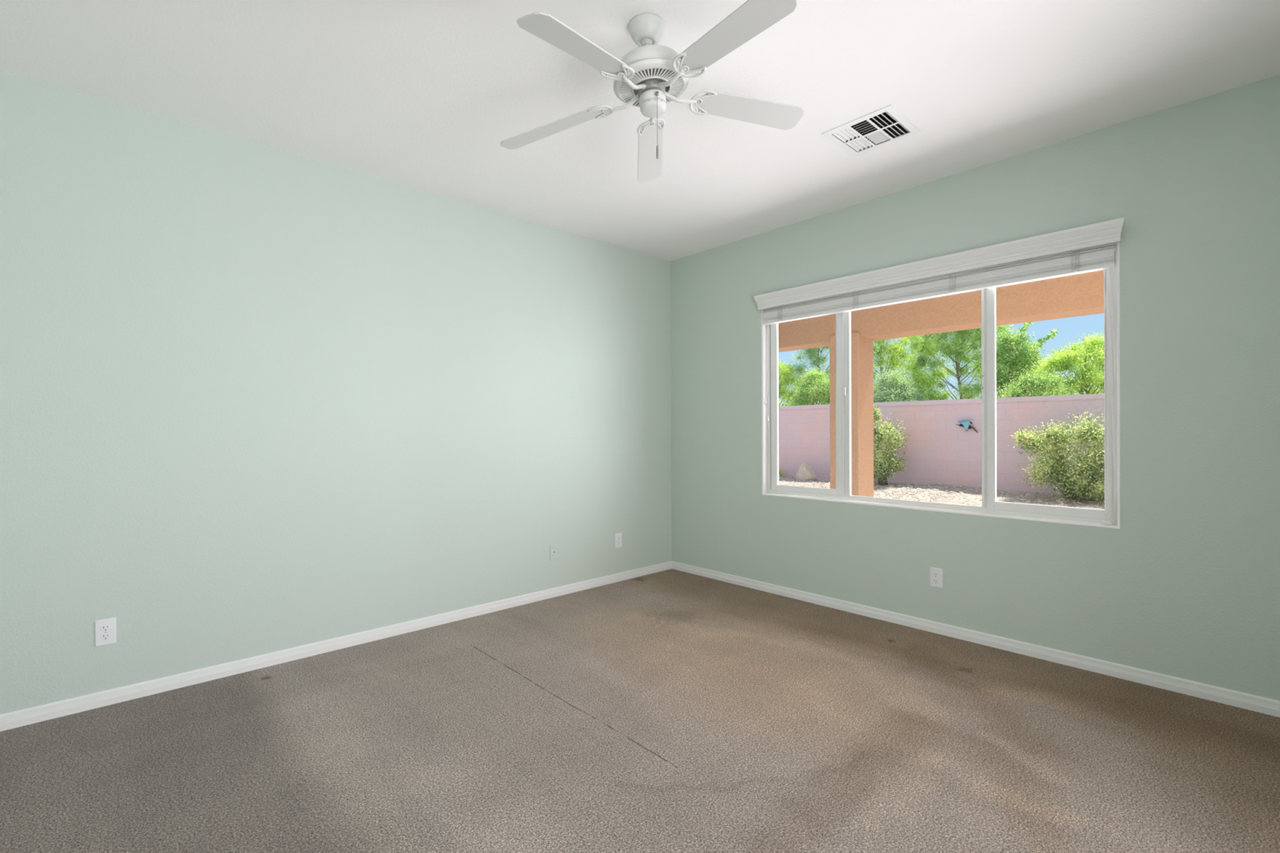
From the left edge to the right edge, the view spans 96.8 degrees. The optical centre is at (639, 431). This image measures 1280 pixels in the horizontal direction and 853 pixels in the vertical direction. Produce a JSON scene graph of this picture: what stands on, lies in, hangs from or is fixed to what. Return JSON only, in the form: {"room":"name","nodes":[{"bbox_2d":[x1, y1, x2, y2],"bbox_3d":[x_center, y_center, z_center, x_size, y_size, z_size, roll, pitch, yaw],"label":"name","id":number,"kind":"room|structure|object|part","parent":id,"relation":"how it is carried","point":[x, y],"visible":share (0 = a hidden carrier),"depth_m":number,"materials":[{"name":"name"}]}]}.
{"room":"empty bedroom","nodes":[
{"label":"empty bedroom","id":0,"kind":"room"},
{"bbox_2d":[0,70,671,714],"bbox_3d":[-1.366,-0.138,3.655,4.680,2.740,0.150,0,0,-43],"label":"wall","id":1,"kind":"structure","parent":0,"point":[255,399],"depth_m":3.01,"materials":[{"name":"green paint"}]},
{"bbox_2d":[94,617,115,646],"bbox_3d":[-2.417,0.908,2.572,0.070,0.116,0.007,0,0,-43],"label":"electrical outlet","id":2,"kind":"object","parent":1,"relation":"attached to","point":[104,629],"visible":1,"depth_m":2.57,"materials":[{"name":"white plastic"}]},
{"bbox_2d":[100,633,111,639],"bbox_3d":[-2.416,0.927,2.570,0.034,0.028,0.002,0,0,-43],"label":"receptacle","id":3,"kind":"object","parent":2,"relation":"attached to","point":[103,636],"depth_m":2.57,"materials":[{"name":"white plastic"}]},
{"bbox_2d":[100,624,111,631],"bbox_3d":[-2.416,0.888,2.570,0.034,0.028,0.002,0,0,-43],"label":"receptacle","id":4,"kind":"object","parent":2,"relation":"attached to","point":[104,628],"depth_m":2.57,"materials":[{"name":"white plastic"}]},
{"bbox_2d":[0,560,671,731],"bbox_3d":[-1.313,1.199,3.592,4.360,0.066,0.012,0,0,-43],"label":"baseboard","id":5,"kind":"structure","parent":1,"relation":"attached to","point":[18,718],"depth_m":3.01,"materials":[{"name":"white paint"}]},
{"bbox_2d":[549,543,557,560],"bbox_3d":[-0.638,0.898,4.218,0.070,0.118,0.010,0,0,-43],"label":"cable plate","id":6,"kind":"object","parent":1,"relation":"attached to","point":[553,548],"visible":1,"depth_m":4.21,"materials":[{"name":"green paint"}]},
{"bbox_2d":[614,533,622,547],"bbox_3d":[-0.175,0.891,4.649,0.070,0.116,0.007,0,0,-43],"label":"electrical outlet","id":7,"kind":"object","parent":1,"relation":"attached to","point":[618,537],"visible":1,"depth_m":4.64,"materials":[{"name":"white plastic"}]},
{"bbox_2d":[0,568,1279,852],"bbox_3d":[0.070,1.290,2.114,4.680,0.120,4.360,0,0,-43],"label":"floor","id":8,"kind":"structure","parent":0,"point":[671,710],"depth_m":2.20,"materials":[{"name":"beige carpet"}]},
{"bbox_2d":[0,0,1279,261],"bbox_3d":[0.059,-1.570,2.107,4.680,0.120,4.360,0,0,-43],"label":"ceiling","id":9,"kind":"structure","parent":0,"point":[421,95],"depth_m":2.46,"materials":[{"name":"white paint"}]},
{"bbox_2d":[500,0,804,182],"bbox_3d":[0.055,-1.251,2.084,1.214,0.518,1.201,0,0,-43],"label":"ceiling fan","id":10,"kind":"object","parent":9,"relation":"hanging from","point":[651,76],"visible":1,"depth_m":2.06,"materials":[{"name":"white plastic"}]},
{"bbox_3d":[-0.342,-1.198,2.251,0.444,0.100,0.119,0,0,17],"label":"blade","id":11,"kind":"part","parent":10,"relation":"part of","materials":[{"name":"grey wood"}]},
{"bbox_3d":[-0.196,-1.207,1.790,0.121,0.081,0.444,0,0,34],"label":"blade","id":12,"kind":"part","parent":10,"relation":"part of","materials":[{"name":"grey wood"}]},
{"bbox_3d":[0.050,-1.235,2.532,0.117,0.071,0.448,0,0,-1],"label":"blade","id":13,"kind":"part","parent":10,"relation":"part of","materials":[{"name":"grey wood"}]},
{"bbox_2d":[619,68,683,106],"bbox_3d":[0.043,-1.280,2.120,0.239,0.025,0.239,0,0,-43],"label":"vent grille","id":14,"kind":"object","parent":10,"relation":"attached to","point":[650,78],"depth_m":2.08,"materials":[{"name":"white metal"}]},
{"bbox_3d":[0.063,-1.136,2.065,0.011,0.192,0.011,0,0,-43],"label":"pull chain","id":15,"kind":"part","parent":10,"relation":"part of","materials":[{"name":"silver metal"}]},
{"bbox_3d":[0.063,-1.015,2.065,0.009,0.053,0.009,0,0,-43],"label":"pull knob","id":16,"kind":"part","parent":10,"relation":"part of","materials":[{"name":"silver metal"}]},
{"bbox_3d":[0.287,-1.251,1.788,0.121,0.039,0.449,0,0,-37],"label":"blade","id":17,"kind":"part","parent":10,"relation":"part of","materials":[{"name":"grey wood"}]},
{"bbox_3d":[0.436,-1.269,2.248,0.449,0.034,0.119,0,0,-18],"label":"blade","id":18,"kind":"part","parent":10,"relation":"part of","materials":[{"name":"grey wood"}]},
{"bbox_2d":[821,104,921,156],"bbox_3d":[1.172,-1.594,2.883,0.353,0.165,0.354,0,0,-43],"label":"ceiling vent","id":19,"kind":"object","parent":9,"relation":"in","point":[886,123],"visible":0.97,"depth_m":2.92,"materials":[{"name":"white metal"}]},
{"bbox_2d":[670,74,1279,701],"bbox_3d":[1.770,-0.150,3.588,0.170,2.740,4.210,0,0,-43],"label":"wall","id":20,"kind":"structure","parent":0,"point":[1187,586],"depth_m":2.84,"materials":[{"name":"green paint"}]},
{"bbox_2d":[929,567,942,588],"bbox_3d":[1.792,0.885,3.441,0.007,0.116,0.070,0,0,-43],"label":"electrical outlet","id":21,"kind":"object","parent":20,"relation":"attached to","point":[935,574],"visible":1,"depth_m":3.44,"materials":[{"name":"white plastic"}]},
{"bbox_2d":[933,578,938,583],"bbox_3d":[1.790,0.904,3.439,0.002,0.028,0.034,0,0,-43],"label":"receptacle","id":22,"kind":"object","parent":21,"relation":"attached to","point":[935,580],"depth_m":3.44,"materials":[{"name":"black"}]},
{"bbox_2d":[933,572,938,577],"bbox_3d":[1.790,0.866,3.439,0.002,0.028,0.034,0,0,-43],"label":"receptacle","id":23,"kind":"object","parent":21,"relation":"attached to","point":[935,574],"depth_m":3.44,"materials":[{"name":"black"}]},
{"bbox_2d":[761,242,1119,528],"bbox_3d":[1.715,-0.248,3.645,0.170,1.465,2.118,0,0,-43],"label":"window","id":24,"kind":"structure","parent":20,"relation":"in","point":[990,507],"depth_m":3.32,"materials":[{"name":"white paint"}]},
{"bbox_3d":[1.215,-0.247,4.177,0.026,1.398,0.584,0,0,-43],"label":"sash","id":25,"kind":"part","parent":24,"relation":"part of","materials":[{"name":"white plastic"}]},
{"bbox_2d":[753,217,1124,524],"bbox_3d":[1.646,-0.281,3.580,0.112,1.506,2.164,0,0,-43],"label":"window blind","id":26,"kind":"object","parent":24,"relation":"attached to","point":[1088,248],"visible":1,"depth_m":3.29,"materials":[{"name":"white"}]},
{"bbox_3d":[0.955,-0.591,4.331,0.002,0.675,0.002,0,0,-13],"label":"tilt cord","id":27,"kind":"part","parent":26,"relation":"part of","materials":[{"name":"white fabric"}]},
{"bbox_3d":[0.970,-0.526,4.315,0.002,0.805,0.002,0,0,-43],"label":"tilt cord","id":28,"kind":"part","parent":26,"relation":"part of","materials":[{"name":"white fabric"}]},
{"bbox_3d":[1.440,-0.877,3.799,0.008,0.108,0.046,0,0,-43],"label":"ladder cord","id":29,"kind":"part","parent":26,"relation":"part of","materials":[{"name":"white fabric"}]},
{"bbox_3d":[1.665,-0.829,3.599,0.050,0.018,2.080,0,0,-43],"label":"rail","id":30,"kind":"part","parent":26,"relation":"part of","materials":[{"name":"white"}]},
{"bbox_3d":[1.667,-0.946,3.602,0.045,0.036,2.084,0,0,-43],"label":"head rail","id":31,"kind":"part","parent":26,"relation":"part of","materials":[{"name":"white"}]},
{"bbox_3d":[1.847,-0.877,3.360,0.008,0.108,0.046,0,0,-43],"label":"ladder cord","id":32,"kind":"part","parent":26,"relation":"part of","materials":[{"name":"white fabric"}]},
{"bbox_3d":[2.245,-0.878,2.930,0.008,0.108,0.046,0,0,-43],"label":"ladder cord","id":33,"kind":"part","parent":26,"relation":"part of","materials":[{"name":"white fabric"}]},
{"bbox_3d":[2.355,-0.246,2.861,0.056,1.371,0.011,0,0,4],"label":"lift cord","id":34,"kind":"part","parent":26,"relation":"part of","materials":[{"name":"white plastic"}]},
{"bbox_3d":[2.361,-0.241,2.857,0.054,1.379,0.011,0,0,-5],"label":"lift cord","id":35,"kind":"part","parent":26,"relation":"part of","materials":[{"name":"white plastic"}]},
{"bbox_3d":[2.366,-0.238,2.853,0.052,1.385,0.012,0,0,-12],"label":"lift cord","id":36,"kind":"part","parent":26,"relation":"part of","materials":[{"name":"white plastic"}]},
{"bbox_3d":[2.213,-0.249,3.100,0.026,1.398,0.564,0,0,-43],"label":"sash","id":37,"kind":"part","parent":24,"relation":"part of","materials":[{"name":"white plastic"}]},
{"bbox_2d":[671,560,1279,717],"bbox_3d":[1.662,1.187,3.580,0.012,0.066,4.048,0,0,-43],"label":"baseboard","id":38,"kind":"structure","parent":20,"relation":"attached to","point":[1268,706],"depth_m":3.09,"materials":[{"name":"white paint"}]},
{"label":"outside","id":39,"kind":"structure","parent":0,"visible":0},
{"bbox_2d":[778,475,1104,509],"bbox_3d":[7.853,1.131,16.181,25.800,0.193,34.000,0,0,-43],"label":"ground","id":40,"kind":"structure","parent":39,"point":[882,493],"depth_m":10.06,"materials":[{"name":"beige gravel"}]},
{"bbox_2d":[778,470,786,475],"bbox_3d":[3.358,1.036,13.880,0.313,0.268,0.479,0,0,-43],"label":"clump","id":41,"kind":"object","parent":40,"relation":"on","point":[780,473],"visible":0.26,"depth_m":13.80,"materials":[{"name":"green plant"}]},
{"bbox_2d":[778,357,815,406],"bbox_3d":[4.569,-0.641,19.490,2.882,3.829,2.950,0,0,-16],"label":"leafy tree","id":42,"kind":"object","parent":40,"relation":"on","point":[784,379],"visible":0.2,"depth_m":19.02,"materials":[{"name":"green plant"}]},
{"bbox_2d":[779,366,829,405],"bbox_3d":[5.333,-0.371,17.514,2.366,3.294,2.443,0,0,-33],"label":"leafy tree","id":43,"kind":"object","parent":40,"relation":"on","point":[820,387],"visible":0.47,"depth_m":17.31,"materials":[{"name":"green plant"}]},
{"bbox_2d":[786,346,829,404],"bbox_3d":[6.100,-1.602,19.077,2.700,5.737,2.437,0,0,42],"label":"leafy tree","id":44,"kind":"object","parent":40,"relation":"on","point":[814,352],"visible":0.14,"depth_m":18.96,"materials":[{"name":"green plant"}]},
{"bbox_2d":[873,404,911,485],"bbox_3d":[4.951,0.301,11.590,1.036,1.730,0.989,0,0,-39],"label":"bush","id":45,"kind":"object","parent":40,"relation":"on","point":[885,439],"visible":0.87,"depth_m":11.44,"materials":[{"name":"green plant"}]},
{"bbox_2d":[873,365,934,402],"bbox_3d":[6.763,-0.244,15.222,2.132,3.042,2.877,0,0,-13],"label":"leafy tree","id":46,"kind":"object","parent":40,"relation":"on","point":[889,384],"visible":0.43,"depth_m":14.86,"materials":[{"name":"green plant"}]},
{"bbox_2d":[873,335,947,400],"bbox_3d":[7.246,-1.477,16.987,2.801,5.489,3.072,0,0,-6],"label":"leafy tree","id":47,"kind":"object","parent":40,"relation":"on","point":[892,357],"visible":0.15,"depth_m":16.39,"materials":[{"name":"green plant"}]},
{"bbox_2d":[882,335,955,399],"bbox_3d":[9.035,-1.810,18.465,2.451,6.133,2.796,0,0,-30],"label":"sparse tree","id":48,"kind":"object","parent":40,"relation":"on","point":[943,363],"visible":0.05,"depth_m":18.11,"materials":[{"name":"green plant"}]},
{"bbox_2d":[778,393,1104,496],"bbox_3d":[5.214,0.428,12.374,0.240,2.112,36.000,0,0,-43],"label":"wall","id":49,"kind":"structure","parent":40,"relation":"on","point":[938,450],"depth_m":11.24,"materials":[{"name":"pink paint"}]},
{"bbox_2d":[956,420,977,432],"bbox_3d":[6.308,-0.096,10.976,0.091,0.249,0.390,0,0,-43],"label":"bird ornament","id":50,"kind":"object","parent":49,"relation":"attached to","point":[965,424],"visible":1,"depth_m":10.95,"materials":[{"name":"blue metal"}]},
{"bbox_2d":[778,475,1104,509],"bbox_3d":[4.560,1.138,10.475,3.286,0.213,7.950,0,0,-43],"label":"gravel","id":51,"kind":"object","parent":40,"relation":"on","point":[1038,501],"visible":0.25,"depth_m":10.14,"materials":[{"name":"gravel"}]},
{"bbox_2d":[795,462,816,480],"bbox_3d":[3.808,0.993,13.014,0.324,0.547,0.473,0,0,-35],"label":"boulder","id":52,"kind":"object","parent":51,"relation":"on","point":[805,472],"visible":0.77,"depth_m":12.94,"materials":[{"name":"stone"}]},
{"bbox_2d":[901,323,1018,400],"bbox_3d":[8.695,-1.594,15.698,3.075,5.719,3.202,0,0,-43],"label":"leafy tree","id":53,"kind":"object","parent":40,"relation":"on","point":[947,348],"visible":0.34,"depth_m":15.46,"materials":[{"name":"green plant"}]},
{"bbox_2d":[961,321,1057,399],"bbox_3d":[9.405,-0.833,14.333,2.917,4.200,2.310,0,0,41],"label":"leafy tree","id":54,"kind":"object","parent":40,"relation":"on","point":[1023,357],"visible":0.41,"depth_m":14.10,"materials":[{"name":"green plant"}]},
{"bbox_2d":[995,364,1086,397],"bbox_3d":[8.553,-0.077,12.237,2.434,2.709,2.089,0,0,43],"label":"leafy tree","id":55,"kind":"object","parent":40,"relation":"on","point":[1037,385],"visible":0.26,"depth_m":12.11,"materials":[{"name":"green plant"}]},
{"bbox_2d":[1007,332,1104,396],"bbox_3d":[10.137,-0.499,12.979,2.877,3.535,3.245,0,0,-14],"label":"leafy tree","id":56,"kind":"object","parent":40,"relation":"on","point":[1092,349],"visible":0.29,"depth_m":12.75,"materials":[{"name":"green plant"}]},
{"bbox_2d":[1010,408,1104,504],"bbox_3d":[7.070,0.430,9.086,2.078,1.603,1.420,0,0,42],"label":"bush","id":57,"kind":"object","parent":40,"relation":"on","point":[1077,485],"visible":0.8,"depth_m":9.10,"materials":[{"name":"green plant"}]},
{"bbox_3d":[1.721,1.283,6.410,3.580,0.100,18.000,0,0,-43],"label":"patio slab","id":58,"kind":"object","parent":40,"relation":"on","visible":0},
{"bbox_2d":[829,332,873,497],"bbox_3d":[2.752,0.009,7.392,0.420,2.515,0.393,0,0,-43],"label":"patio column","id":59,"kind":"structure","parent":58,"relation":"on","point":[862,349],"depth_m":7.24,"materials":[{"name":"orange paint"}]},
{"bbox_2d":[777,270,1104,352],"bbox_3d":[2.781,-1.476,7.395,0.400,0.595,18.000,0,0,-43],"label":"beam","id":60,"kind":"structure","parent":59,"relation":"on","point":[1081,294],"depth_m":6.31,"materials":[{"name":"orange paint"}]}
]}

